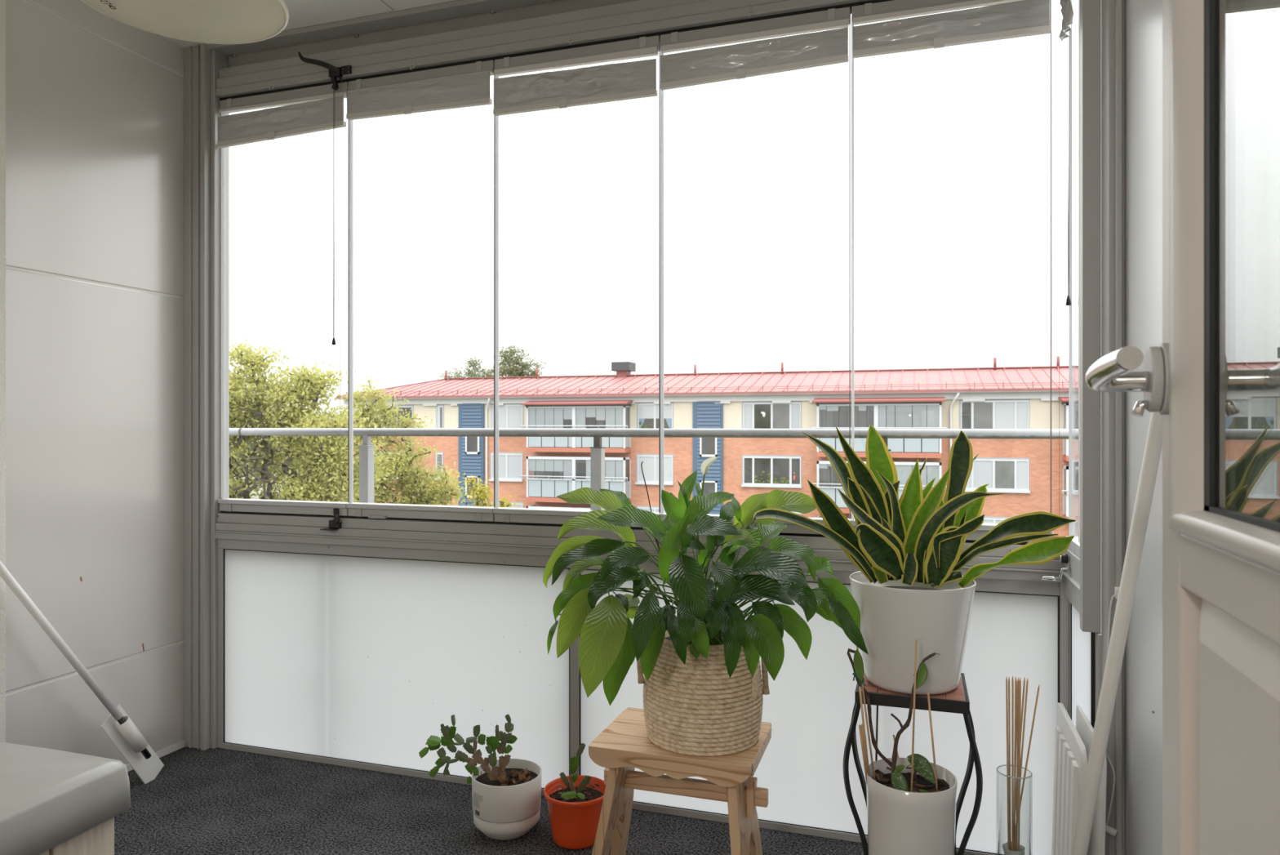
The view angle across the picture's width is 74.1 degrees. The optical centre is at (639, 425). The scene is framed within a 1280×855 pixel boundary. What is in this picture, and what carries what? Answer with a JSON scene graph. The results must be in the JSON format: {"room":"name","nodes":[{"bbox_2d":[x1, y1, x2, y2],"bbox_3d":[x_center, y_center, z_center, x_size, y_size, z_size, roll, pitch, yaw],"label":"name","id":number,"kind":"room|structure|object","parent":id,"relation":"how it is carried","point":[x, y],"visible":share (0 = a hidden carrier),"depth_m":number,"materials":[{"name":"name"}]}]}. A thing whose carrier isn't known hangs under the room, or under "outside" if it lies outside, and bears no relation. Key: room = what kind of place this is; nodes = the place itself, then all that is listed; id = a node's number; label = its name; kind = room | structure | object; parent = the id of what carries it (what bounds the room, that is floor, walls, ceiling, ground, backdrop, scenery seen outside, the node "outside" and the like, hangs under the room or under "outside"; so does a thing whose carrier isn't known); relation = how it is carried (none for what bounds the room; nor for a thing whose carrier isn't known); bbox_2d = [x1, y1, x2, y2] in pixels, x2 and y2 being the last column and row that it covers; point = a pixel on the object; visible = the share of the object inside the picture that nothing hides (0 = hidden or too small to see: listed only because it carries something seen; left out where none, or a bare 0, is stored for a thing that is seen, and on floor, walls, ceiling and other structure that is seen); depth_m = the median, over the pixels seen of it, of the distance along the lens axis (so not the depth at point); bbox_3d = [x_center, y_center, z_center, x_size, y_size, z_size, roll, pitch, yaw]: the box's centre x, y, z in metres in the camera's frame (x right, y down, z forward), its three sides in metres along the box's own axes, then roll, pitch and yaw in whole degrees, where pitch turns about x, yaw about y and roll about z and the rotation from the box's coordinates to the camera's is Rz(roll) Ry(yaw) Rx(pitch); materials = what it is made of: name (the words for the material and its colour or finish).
{"room":"sunroom","nodes":[
{"label":"sunroom","id":0,"kind":"room"},
{"bbox_2d":[0,0,184,771],"bbox_3d":[-2.034,-0.102,1.951,0.122,2.505,2.350,0,0,18],"label":"wall","id":1,"kind":"structure","parent":0,"point":[95,100],"depth_m":2.70,"materials":[{"name":"grey paint"}]},
{"bbox_2d":[217,81,349,515],"bbox_3d":[-1.243,-0.430,2.967,0.543,1.469,0.048,0,0,18],"label":"window","id":2,"kind":"structure","parent":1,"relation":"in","point":[260,505],"depth_m":2.98,"materials":[{"name":"clear glass"}]},
{"bbox_2d":[346,60,495,521],"bbox_3d":[-0.723,-0.428,2.794,0.549,1.472,0.055,0,0,18],"label":"window","id":3,"kind":"structure","parent":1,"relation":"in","point":[371,510],"depth_m":2.81,"materials":[{"name":"clear glass"}]},
{"bbox_2d":[493,35,660,527],"bbox_3d":[-0.199,-0.430,2.627,0.548,1.469,0.048,0,0,18],"label":"window","id":4,"kind":"structure","parent":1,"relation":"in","point":[506,514],"depth_m":2.64,"materials":[{"name":"clear glass"}]},
{"bbox_2d":[183,0,1078,788],"bbox_3d":[-0.409,-0.052,2.780,6.300,2.805,0.288,0,0,18],"label":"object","id":5,"kind":"structure","parent":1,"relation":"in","point":[362,659],"depth_m":2.85,"materials":[{"name":"white"}]},
{"bbox_2d":[268,82,274,90],"bbox_3d":[-1.276,-1.176,2.937,0.009,0.033,0.017,0,0,18],"label":"hook","id":6,"kind":"object","parent":5,"relation":"attached to","point":[273,84],"visible":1,"depth_m":2.94,"materials":[{"name":"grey metal"}]},
{"bbox_2d":[217,92,346,197],"bbox_3d":[-1.252,-0.434,2.940,0.534,1.385,0.040,0,0,18],"label":"blind","id":7,"kind":"object","parent":5,"relation":"attached to","point":[295,117],"visible":1,"depth_m":2.93,"materials":[{"name":"grey fabric"}]},
{"bbox_2d":[297,52,351,90],"bbox_3d":[-1.059,-1.195,2.855,0.185,0.131,0.030,0,0,5],"label":"handle","id":8,"kind":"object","parent":5,"relation":"attached to","point":[334,72],"depth_m":2.84,"materials":[{"name":"black plastic"}]},
{"bbox_2d":[332,139,335,345],"bbox_3d":[-1.030,-0.699,2.851,0.013,0.860,0.013,0,0,18],"label":"pull cord","id":9,"kind":"object","parent":8,"relation":"hanging from","point":[333,339],"visible":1,"depth_m":2.85,"materials":[{"name":"black fabric"}]},
{"bbox_2d":[320,508,341,530],"bbox_3d":[-1.036,0.315,2.856,0.066,0.070,0.044,0,0,18],"label":"handle","id":10,"kind":"object","parent":5,"relation":"attached to","point":[334,524],"depth_m":2.85,"materials":[{"name":"black plastic"}]},
{"bbox_2d":[409,61,414,70],"bbox_3d":[-0.742,-1.173,2.762,0.009,0.033,0.017,0,0,18],"label":"hook","id":11,"kind":"object","parent":5,"relation":"attached to","point":[413,62],"visible":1,"depth_m":2.77,"materials":[{"name":"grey metal"}]},
{"bbox_2d":[346,71,493,120],"bbox_3d":[-0.730,-1.073,2.773,0.539,0.108,0.035,0,0,18],"label":"blind","id":12,"kind":"object","parent":5,"relation":"attached to","point":[470,90],"visible":1,"depth_m":2.76,"materials":[{"name":"grey fabric"}]},
{"bbox_2d":[568,35,573,44],"bbox_3d":[-0.210,-1.178,2.589,0.009,0.033,0.017,0,0,18],"label":"hook","id":13,"kind":"object","parent":5,"relation":"attached to","point":[571,37],"visible":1,"depth_m":2.59,"materials":[{"name":"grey metal"}]},
{"bbox_2d":[493,46,657,115],"bbox_3d":[-0.209,-1.051,2.595,0.539,0.152,0.052,0,0,18],"label":"blind","id":14,"kind":"object","parent":5,"relation":"attached to","point":[611,82],"visible":1,"depth_m":2.60,"materials":[{"name":"grey fabric"}]},
{"bbox_2d":[748,7,752,17],"bbox_3d":[0.315,-1.180,2.418,0.009,0.033,0.017,0,0,18],"label":"hook","id":15,"kind":"object","parent":5,"relation":"attached to","point":[750,9],"visible":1,"depth_m":2.42,"materials":[{"name":"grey metal"}]},
{"bbox_2d":[659,18,848,90],"bbox_3d":[0.318,-1.061,2.430,0.543,0.132,0.039,0,0,18],"label":"blind","id":16,"kind":"object","parent":5,"relation":"attached to","point":[828,47],"visible":1,"depth_m":2.42,"materials":[{"name":"grey fabric"}]},
{"bbox_2d":[852,0,1051,58],"bbox_3d":[0.824,-1.068,2.263,0.498,0.118,0.043,0,0,18],"label":"blind","id":17,"kind":"object","parent":5,"relation":"attached to","point":[1001,20],"visible":1,"depth_m":2.26,"materials":[{"name":"grey fabric"}]},
{"bbox_2d":[1058,0,1073,41],"bbox_3d":[1.050,-1.052,2.086,0.022,0.176,0.108,0,0,18],"label":"blind","id":18,"kind":"object","parent":5,"relation":"attached to","point":[1067,11],"visible":1,"depth_m":2.07,"materials":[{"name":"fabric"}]},
{"bbox_2d":[213,511,1065,582],"bbox_3d":[-0.181,0.353,2.635,2.776,0.098,0.102,0,0,18],"label":"window sill","id":19,"kind":"structure","parent":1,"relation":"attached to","point":[482,536],"depth_m":2.72,"materials":[{"name":"silver metal"}]},
{"bbox_2d":[659,7,851,533],"bbox_3d":[0.327,-0.430,2.456,0.552,1.469,0.048,0,0,18],"label":"window","id":20,"kind":"structure","parent":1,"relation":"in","point":[831,15],"depth_m":2.45,"materials":[{"name":"clear glass"}]},
{"bbox_2d":[850,0,1053,542],"bbox_3d":[0.833,-0.430,2.291,0.508,1.469,0.048,0,0,18],"label":"window","id":21,"kind":"structure","parent":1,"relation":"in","point":[868,9],"depth_m":2.31,"materials":[{"name":"clear glass"}]},
{"bbox_2d":[156,0,457,48],"bbox_3d":[-0.535,-1.404,1.489,3.180,0.102,2.300,0,0,18],"label":"ceiling","id":22,"kind":"structure","parent":0,"point":[302,13],"depth_m":2.75,"materials":[{"name":"white paint"}]},
{"bbox_2d":[80,0,288,44],"bbox_3d":[-1.015,-1.144,1.871,0.446,0.421,0.446,0,0,18],"label":"pendant lamp","id":23,"kind":"object","parent":22,"relation":"hanging from","point":[202,21],"visible":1,"depth_m":1.95,"materials":[{"name":"white glass"}]},
{"bbox_2d":[114,746,863,854],"bbox_3d":[-0.557,1.190,1.423,3.180,0.080,2.560,0,0,18],"label":"floor","id":24,"kind":"structure","parent":0,"point":[216,801],"depth_m":2.46,"materials":[{"name":"carpet"}]},
{"bbox_2d":[0,741,130,854],"bbox_3d":[-1.563,0.881,1.405,0.976,0.498,0.820,0,0,18],"label":"bench","id":25,"kind":"object","parent":24,"relation":"on","point":[53,802],"visible":1,"depth_m":1.54,"materials":[{"name":"grey plastic"}]},
{"bbox_2d":[0,560,164,783],"bbox_3d":[-1.698,0.696,2.535,0.061,0.943,0.601,0,0,29],"label":"mop","id":26,"kind":"object","parent":24,"relation":"on","point":[118,726],"visible":0.94,"depth_m":2.64,"materials":[{"name":"white plastic"}]},
{"bbox_2d":[114,715,148,752],"bbox_3d":[-1.607,0.974,2.681,0.043,0.125,0.098,0,0,29],"label":"socket","id":27,"kind":"object","parent":26,"relation":"attached to","point":[128,738],"depth_m":2.66,"materials":[{"name":"white plastic"}]},
{"bbox_2d":[418,714,541,839],"bbox_3d":[-0.448,0.986,2.442,0.341,0.328,0.197,0,0,18],"label":"potted cactus","id":28,"kind":"object","parent":24,"relation":"on","point":[506,791],"visible":1,"depth_m":2.41,"materials":[{"name":"white"}]},
{"bbox_2d":[543,742,605,848],"bbox_3d":[-0.176,1.012,2.360,0.181,0.276,0.181,0,0,18],"label":"potted plant","id":29,"kind":"object","parent":24,"relation":"on","point":[574,802],"visible":0.94,"depth_m":2.30,"materials":[{"name":"orange"}]},
{"bbox_2d":[217,538,1069,854],"bbox_3d":[-0.185,0.775,2.621,2.776,0.751,0.070,0,0,18],"label":"frame","id":30,"kind":"object","parent":24,"relation":"on","point":[1032,587],"visible":0.35,"depth_m":2.67,"materials":[{"name":"silver metal"}]},
{"bbox_2d":[588,706,771,854],"bbox_3d":[0.102,0.950,2.067,0.427,0.400,0.288,0,0,18],"label":"wooden stool","id":31,"kind":"object","parent":24,"relation":"on","point":[624,745],"visible":0.8,"depth_m":2.00,"materials":[{"name":"brown wood"}]},
{"bbox_2d":[542,456,868,755],"bbox_3d":[0.141,0.414,1.992,0.733,0.672,0.573,0,0,-4],"label":"peace lily","id":32,"kind":"object","parent":31,"relation":"on","point":[704,690],"visible":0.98,"depth_m":1.91,"materials":[{"name":"plant"}]},
{"bbox_2d":[697,474,707,625],"bbox_3d":[0.154,0.331,2.093,0.029,0.416,0.097,0,0,-5],"label":"flower","id":33,"kind":"object","parent":32,"relation":"on","point":[704,499],"depth_m":2.05,"materials":[{"name":"green plant"}]},
{"bbox_2d":[636,630,769,755],"bbox_3d":[0.157,0.622,2.052,0.307,0.256,0.285,0,0,18],"label":"basket","id":34,"kind":"object","parent":32,"relation":"on","point":[695,707],"depth_m":1.93,"materials":[{"name":"wicker"}]},
{"bbox_2d":[847,639,957,854],"bbox_3d":[0.586,0.805,1.897,0.232,0.689,0.196,0,0,18],"label":"potted plant","id":35,"kind":"object","parent":24,"relation":"on","point":[911,800],"visible":0.99,"depth_m":1.84,"materials":[{"name":"white"}]},
{"bbox_2d":[866,757,957,854],"bbox_3d":[0.604,0.963,1.891,0.195,0.373,0.195,0,0,18],"label":"pot","id":36,"kind":"object","parent":35,"relation":"on","point":[906,815],"depth_m":1.82,"materials":[{"name":"white ceramic"}]},
{"bbox_2d":[843,669,982,854],"bbox_3d":[0.646,0.880,2.019,0.299,0.543,0.258,0,0,18],"label":"plant stand","id":37,"kind":"object","parent":24,"relation":"on","point":[956,700],"visible":0.52,"depth_m":1.93,"materials":[{"name":"black metal"}]},
{"bbox_2d":[753,424,1075,694],"bbox_3d":[0.620,0.304,2.020,0.711,0.613,0.299,0,0,5],"label":"potted snake plant","id":38,"kind":"object","parent":37,"relation":"on","point":[909,585],"visible":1,"depth_m":1.93,"materials":[{"name":"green plant"}]},
{"bbox_2d":[995,764,1032,854],"bbox_3d":[0.901,0.990,2.041,0.080,0.320,0.080,0,0,18],"label":"glass vase","id":39,"kind":"object","parent":24,"relation":"on","point":[998,837],"visible":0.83,"depth_m":2.03,"materials":[{"name":"clear glass"}]},
{"bbox_2d":[1005,676,1009,849],"bbox_3d":[0.881,0.868,2.030,0.019,0.540,0.004,0,0,-44],"label":"skewer","id":40,"kind":"object","parent":39,"relation":"in","point":[1006,694],"visible":1,"depth_m":2.03,"materials":[{"name":"brown wood"}]},
{"bbox_2d":[1008,677,1010,849],"bbox_3d":[0.891,0.870,2.043,0.004,0.535,0.017,0,0,37],"label":"skewer","id":41,"kind":"object","parent":39,"relation":"in","point":[1009,722],"visible":1,"depth_m":2.04,"materials":[{"name":"brown wood"}]},
{"bbox_2d":[1011,675,1013,850],"bbox_3d":[0.895,0.868,2.035,0.004,0.539,0.010,0,0,18],"label":"skewer","id":42,"kind":"object","parent":39,"relation":"in","point":[1012,679],"visible":1,"depth_m":2.03,"materials":[{"name":"brown wood"}]},
{"bbox_2d":[1002,840,1025,854],"bbox_3d":[0.900,1.074,2.042,0.050,0.124,0.049,0,0,-41],"label":"plastic wrapper","id":43,"kind":"object","parent":39,"relation":"in","point":[1006,851],"visible":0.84,"depth_m":2.04,"materials":[{"name":"plastic"}]},
{"bbox_2d":[1013,676,1016,834],"bbox_3d":[0.901,0.869,2.039,0.004,0.538,0.028,0,0,13],"label":"skewer","id":44,"kind":"object","parent":39,"relation":"in","point":[1015,742],"visible":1,"depth_m":2.04,"materials":[{"name":"brown wood"}]},
{"bbox_2d":[1015,679,1017,776],"bbox_3d":[0.904,0.874,2.045,0.004,0.528,0.020,0,0,-26],"label":"skewer","id":45,"kind":"object","parent":39,"relation":"in","point":[1017,679],"visible":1,"depth_m":2.04,"materials":[{"name":"brown wood"}]},
{"bbox_2d":[1015,677,1019,850],"bbox_3d":[0.908,0.871,2.040,0.010,0.533,0.004,0,0,-3],"label":"skewer","id":46,"kind":"object","parent":39,"relation":"in","point":[1016,844],"visible":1,"depth_m":2.04,"materials":[{"name":"brown wood"}]},
{"bbox_2d":[1017,677,1021,850],"bbox_3d":[0.909,0.870,2.032,0.013,0.535,0.004,0,0,-38],"label":"skewer","id":47,"kind":"object","parent":39,"relation":"in","point":[1020,698],"visible":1,"depth_m":2.03,"materials":[{"name":"brown wood"}]},
{"bbox_2d":[1013,676,1025,827],"bbox_3d":[0.906,0.869,2.040,0.040,0.537,0.004,0,0,33],"label":"skewer","id":48,"kind":"object","parent":39,"relation":"in","point":[1024,684],"visible":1,"depth_m":2.03,"materials":[{"name":"brown wood"}]},
{"bbox_2d":[1013,678,1028,850],"bbox_3d":[0.909,0.870,2.032,0.040,0.536,0.004,0,0,22],"label":"skewer","id":49,"kind":"object","parent":39,"relation":"in","point":[1027,682],"visible":1,"depth_m":2.03,"materials":[{"name":"brown wood"}]},
{"bbox_2d":[1013,684,1039,840],"bbox_3d":[0.916,0.876,2.034,0.077,0.523,0.004,0,0,22],"label":"skewer","id":50,"kind":"object","parent":39,"relation":"in","point":[1038,687],"visible":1,"depth_m":2.03,"materials":[{"name":"brown wood"}]},
{"bbox_2d":[1051,702,1087,854],"bbox_3d":[0.966,0.912,1.923,0.033,0.475,0.325,0,0,18],"label":"radiator","id":51,"kind":"object","parent":24,"relation":"on","point":[1070,751],"visible":0.98,"depth_m":1.90,"materials":[{"name":"white plastic"}]},
{"bbox_2d":[1075,704,1106,854],"bbox_3d":[0.972,0.900,1.839,0.018,0.500,0.300,0,0,18],"label":"board","id":52,"kind":"object","parent":24,"relation":"on","point":[1096,846],"visible":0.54,"depth_m":1.74,"materials":[{"name":"white plastic"}]},
{"bbox_2d":[1071,411,1162,854],"bbox_3d":[0.754,0.425,1.363,0.249,1.454,0.022,0,0,33],"label":"pole","id":53,"kind":"object","parent":24,"relation":"on","point":[1153,445],"visible":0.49,"depth_m":1.35,"materials":[{"name":"white metal"}]},
{"bbox_2d":[471,758,541,822],"bbox_3d":[-0.380,1.039,2.420,0.197,0.105,0.197,0,0,18],"label":"pot","id":54,"kind":"object","parent":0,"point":[511,793],"depth_m":2.36,"materials":[{"name":"white ceramic"}]},
{"bbox_2d":[1127,0,1279,854],"bbox_3d":[0.783,-0.102,0.826,0.143,2.505,1.955,0,0,18],"label":"wall","id":55,"kind":"structure","parent":0,"point":[1144,17],"depth_m":1.56,"materials":[{"name":"white paint"}]},
{"bbox_2d":[579,549,1102,854],"bbox_3d":[0.442,-0.102,2.234,1.424,2.505,0.338,0,0,18],"label":"balcony panel","id":56,"kind":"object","parent":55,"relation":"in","point":[809,704],"depth_m":2.31,"materials":[{"name":"white glass"}]},
{"bbox_2d":[1041,553,1071,581],"bbox_3d":[1.036,0.353,2.113,0.066,0.067,0.036,0,0,18],"label":"lock","id":57,"kind":"object","parent":56,"relation":"attached to","point":[1064,558],"visible":0.95,"depth_m":2.10,"materials":[{"name":"silver metal"}]},
{"bbox_2d":[1066,37,1071,305],"bbox_3d":[1.068,-0.720,2.113,0.013,0.840,0.013,0,0,18],"label":"pull cord","id":58,"kind":"object","parent":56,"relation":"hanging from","point":[1068,300],"visible":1,"depth_m":2.11,"materials":[{"name":"grey plastic"}]},
{"bbox_2d":[1066,0,1079,554],"bbox_3d":[1.085,-0.414,2.107,0.030,1.452,0.130,0,0,18],"label":"window","id":59,"kind":"structure","parent":56,"relation":"attached to","point":[1072,33],"depth_m":2.16,"materials":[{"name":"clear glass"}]},
{"bbox_2d":[1058,0,1059,515],"bbox_3d":[1.075,-0.440,2.174,0.001,1.400,0.001,0,0,18],"label":"wire","id":60,"kind":"object","parent":59,"relation":"attached to","point":[1059,0],"visible":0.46,"depth_m":2.17,"materials":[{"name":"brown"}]},
{"bbox_2d":[1075,0,1079,558],"bbox_3d":[1.044,-0.414,1.979,0.030,1.452,0.130,0,0,18],"label":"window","id":61,"kind":"structure","parent":56,"relation":"attached to","point":[1077,544],"depth_m":2.03,"materials":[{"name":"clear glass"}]},
{"bbox_2d":[1070,0,1127,854],"bbox_3d":[1.066,-0.102,1.960,0.108,2.505,0.378,0,0,18],"label":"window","id":62,"kind":"structure","parent":56,"relation":"attached to","point":[1082,644],"depth_m":1.85,"materials":[{"name":"white"}]},
{"bbox_2d":[1105,586,1119,835],"bbox_3d":[0.982,0.596,1.774,0.049,0.517,0.029,0,0,18],"label":"cable","id":63,"kind":"object","parent":62,"relation":"hanging from","point":[1108,828],"visible":0.52,"depth_m":1.77,"materials":[{"name":"white plastic"}]},
{"bbox_3d":[-1.037,-0.103,0.337,3.020,2.505,0.198,0,0,18],"label":"wall","id":64,"kind":"structure","parent":0,"visible":0},
{"bbox_2d":[1084,0,1279,854],"bbox_3d":[0.390,0.020,0.454,0.134,2.140,0.904,0,0,18],"label":"door","id":65,"kind":"structure","parent":64,"relation":"in","point":[1221,553],"depth_m":0.77,"materials":[{"name":"grey paint"}]},
{"label":"outside","id":66,"kind":"structure","parent":0,"visible":0},
{"bbox_2d":[230,448,328,498],"bbox_3d":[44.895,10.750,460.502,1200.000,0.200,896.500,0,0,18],"label":"ground","id":67,"kind":"structure","parent":66,"point":[261,488],"depth_m":140.03,"materials":[{"name":"green plant"}]},
{"bbox_2d":[229,442,257,478],"bbox_3d":[-34.599,4.774,65.719,8.155,11.757,7.476,0,0,2],"label":"tree","id":68,"kind":"object","parent":67,"relation":"on","point":[232,461],"visible":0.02,"depth_m":67.11,"materials":[{"name":"green plant"}]},
{"bbox_2d":[229,425,283,487],"bbox_3d":[-35.720,4.342,74.313,8.071,12.623,7.550,0,0,-26],"label":"tree","id":69,"kind":"object","parent":67,"relation":"on","point":[252,462],"visible":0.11,"depth_m":73.75,"materials":[{"name":"green plant"}]},
{"bbox_2d":[237,422,324,493],"bbox_3d":[-34.501,4.771,81.501,9.684,11.764,9.098,0,0,-13],"label":"tree","id":70,"kind":"object","parent":67,"relation":"on","point":[277,466],"visible":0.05,"depth_m":80.30,"materials":[{"name":"green plant"}]},
{"bbox_2d":[229,338,395,502],"bbox_3d":[-8.011,4.445,17.165,6.098,12.425,3.399,0,0,-5],"label":"broad tree","id":71,"kind":"object","parent":67,"relation":"on","point":[311,484],"visible":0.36,"depth_m":16.72,"materials":[{"name":"green plant"}]},
{"bbox_2d":[297,406,348,474],"bbox_3d":[-33.001,4.323,89.514,8.726,12.665,8.801,0,0,18],"label":"tree","id":72,"kind":"object","parent":67,"relation":"on","point":[340,406],"visible":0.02,"depth_m":89.71,"materials":[{"name":"green plant"}]},
{"bbox_2d":[335,371,471,506],"bbox_3d":[-5.660,4.683,19.944,3.812,11.953,2.893,0,0,4],"label":"bushy tree","id":73,"kind":"object","parent":67,"relation":"on","point":[419,483],"visible":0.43,"depth_m":19.85,"materials":[{"name":"green plant"}]},
{"bbox_2d":[437,366,466,379],"bbox_3d":[-19.186,2.255,87.916,3.782,16.795,3.212,0,0,0],"label":"slender tree","id":74,"kind":"object","parent":67,"relation":"on","point":[456,373],"visible":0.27,"depth_m":87.93,"materials":[{"name":"green plant"}]},
{"bbox_2d":[457,355,499,377],"bbox_3d":[-14.423,2.189,76.107,3.787,16.931,4.168,0,0,-18],"label":"slender tree","id":75,"kind":"object","parent":67,"relation":"on","point":[472,373],"visible":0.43,"depth_m":75.65,"materials":[{"name":"green plant"}]},
{"bbox_2d":[452,475,523,507],"bbox_3d":[-2.519,5.718,13.993,1.110,9.870,0.860,0,0,18],"label":"young tree","id":76,"kind":"object","parent":67,"relation":"on","point":[481,494],"visible":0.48,"depth_m":13.95,"materials":[{"name":"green plant"}]},
{"bbox_2d":[488,340,546,377],"bbox_3d":[-9.639,1.962,65.916,4.781,17.385,3.691,0,0,-10],"label":"slender tree","id":77,"kind":"object","parent":67,"relation":"on","point":[511,371],"visible":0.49,"depth_m":65.57,"materials":[{"name":"green plant"}]},
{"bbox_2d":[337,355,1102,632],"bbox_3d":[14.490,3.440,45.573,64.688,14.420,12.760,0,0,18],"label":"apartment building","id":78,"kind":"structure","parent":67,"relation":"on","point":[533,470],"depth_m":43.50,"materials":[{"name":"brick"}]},
{"bbox_2d":[528,407,585,428],"bbox_3d":[-4.505,-0.410,45.437,3.401,1.100,0.010,0,0,18],"label":"blind","id":79,"kind":"object","parent":78,"relation":"hanging from","point":[577,415],"depth_m":45.43,"materials":[{"name":"grey fabric"}]},
{"bbox_2d":[563,459,572,478],"bbox_3d":[-3.799,2.300,45.207,0.584,1.019,0.010,0,0,18],"label":"blind","id":80,"kind":"object","parent":78,"relation":"hanging from","point":[567,464],"depth_m":45.22,"materials":[{"name":"grey fabric"}]},
{"bbox_2d":[528,458,622,479],"bbox_3d":[-3.450,2.310,45.093,5.620,1.040,0.010,0,0,18],"label":"blind","id":81,"kind":"object","parent":78,"relation":"hanging from","point":[614,467],"depth_m":45.20,"materials":[{"name":"grey fabric"}]},
{"bbox_2d":[586,407,622,428],"bbox_3d":[-1.818,-0.410,44.562,2.189,1.100,0.010,0,0,18],"label":"blind","id":82,"kind":"object","parent":78,"relation":"hanging from","point":[614,415],"depth_m":44.48,"materials":[{"name":"grey fabric"}]},
{"bbox_2d":[611,361,635,371],"bbox_3d":[-0.975,-3.510,50.487,1.133,0.520,1.200,0,0,18],"label":"hood","id":83,"kind":"object","parent":78,"relation":"attached to","point":[615,366],"depth_m":49.96,"materials":[{"name":"grey metal"}]},
{"bbox_2d":[639,418,644,428],"bbox_3d":[0.109,-0.071,44.867,0.354,0.688,0.004,0,0,18],"label":"curtain","id":84,"kind":"object","parent":78,"relation":"hanging from","point":[642,421],"depth_m":44.87,"materials":[{"name":"blue fabric"}]},
{"bbox_2d":[639,421,653,428],"bbox_3d":[0.339,0.031,44.787,0.892,0.562,0.020,0,0,18],"label":"plant","id":85,"kind":"object","parent":78,"relation":"on","point":[642,424],"depth_m":44.79,"materials":[{"name":"green plant"}]},
{"bbox_2d":[639,404,653,418],"bbox_3d":[0.342,-0.746,44.791,0.843,0.716,0.004,0,0,18],"label":"roller blind","id":86,"kind":"object","parent":78,"relation":"hanging from","point":[646,411],"depth_m":44.78,"materials":[{"name":"grey fabric"}]},
{"bbox_2d":[655,404,671,417],"bbox_3d":[1.254,-0.746,44.493,0.890,0.716,0.004,0,0,18],"label":"roller blind","id":87,"kind":"object","parent":78,"relation":"hanging from","point":[667,408],"depth_m":44.46,"materials":[{"name":"grey fabric"}]},
{"bbox_2d":[665,417,671,428],"bbox_3d":[1.500,-0.071,44.413,0.374,0.688,0.004,0,0,18],"label":"curtain","id":88,"kind":"object","parent":78,"relation":"hanging from","point":[668,420],"depth_m":44.41,"materials":[{"name":"blue fabric"}]},
{"bbox_2d":[754,471,770,483],"bbox_3d":[6.225,2.607,42.869,0.954,0.681,0.020,0,0,18],"label":"plant","id":89,"kind":"object","parent":78,"relation":"on","point":[760,477],"depth_m":42.88,"materials":[{"name":"green plant"}]},
{"bbox_2d":[773,473,789,484],"bbox_3d":[7.144,2.654,42.570,0.863,0.578,0.020,0,0,18],"label":"plant","id":90,"kind":"object","parent":78,"relation":"on","point":[779,478],"depth_m":42.58,"materials":[{"name":"green plant"}]},
{"bbox_2d":[818,405,866,410],"bbox_3d":[9.701,-0.840,40.807,2.303,0.240,0.010,0,0,18],"label":"blind","id":91,"kind":"object","parent":78,"relation":"hanging from","point":[828,407],"depth_m":40.91,"materials":[{"name":"grey fabric"}]},
{"bbox_2d":[818,463,939,488],"bbox_3d":[11.303,2.385,40.285,5.673,1.090,0.010,0,0,18],"label":"blind","id":92,"kind":"object","parent":78,"relation":"hanging from","point":[904,470],"depth_m":39.81,"materials":[{"name":"grey fabric"}]},
{"bbox_2d":[878,404,939,426],"bbox_3d":[12.597,-0.360,39.864,2.951,1.200,0.010,0,0,18],"label":"blind","id":93,"kind":"object","parent":78,"relation":"hanging from","point":[903,412],"depth_m":39.85,"materials":[{"name":"grey fabric"}]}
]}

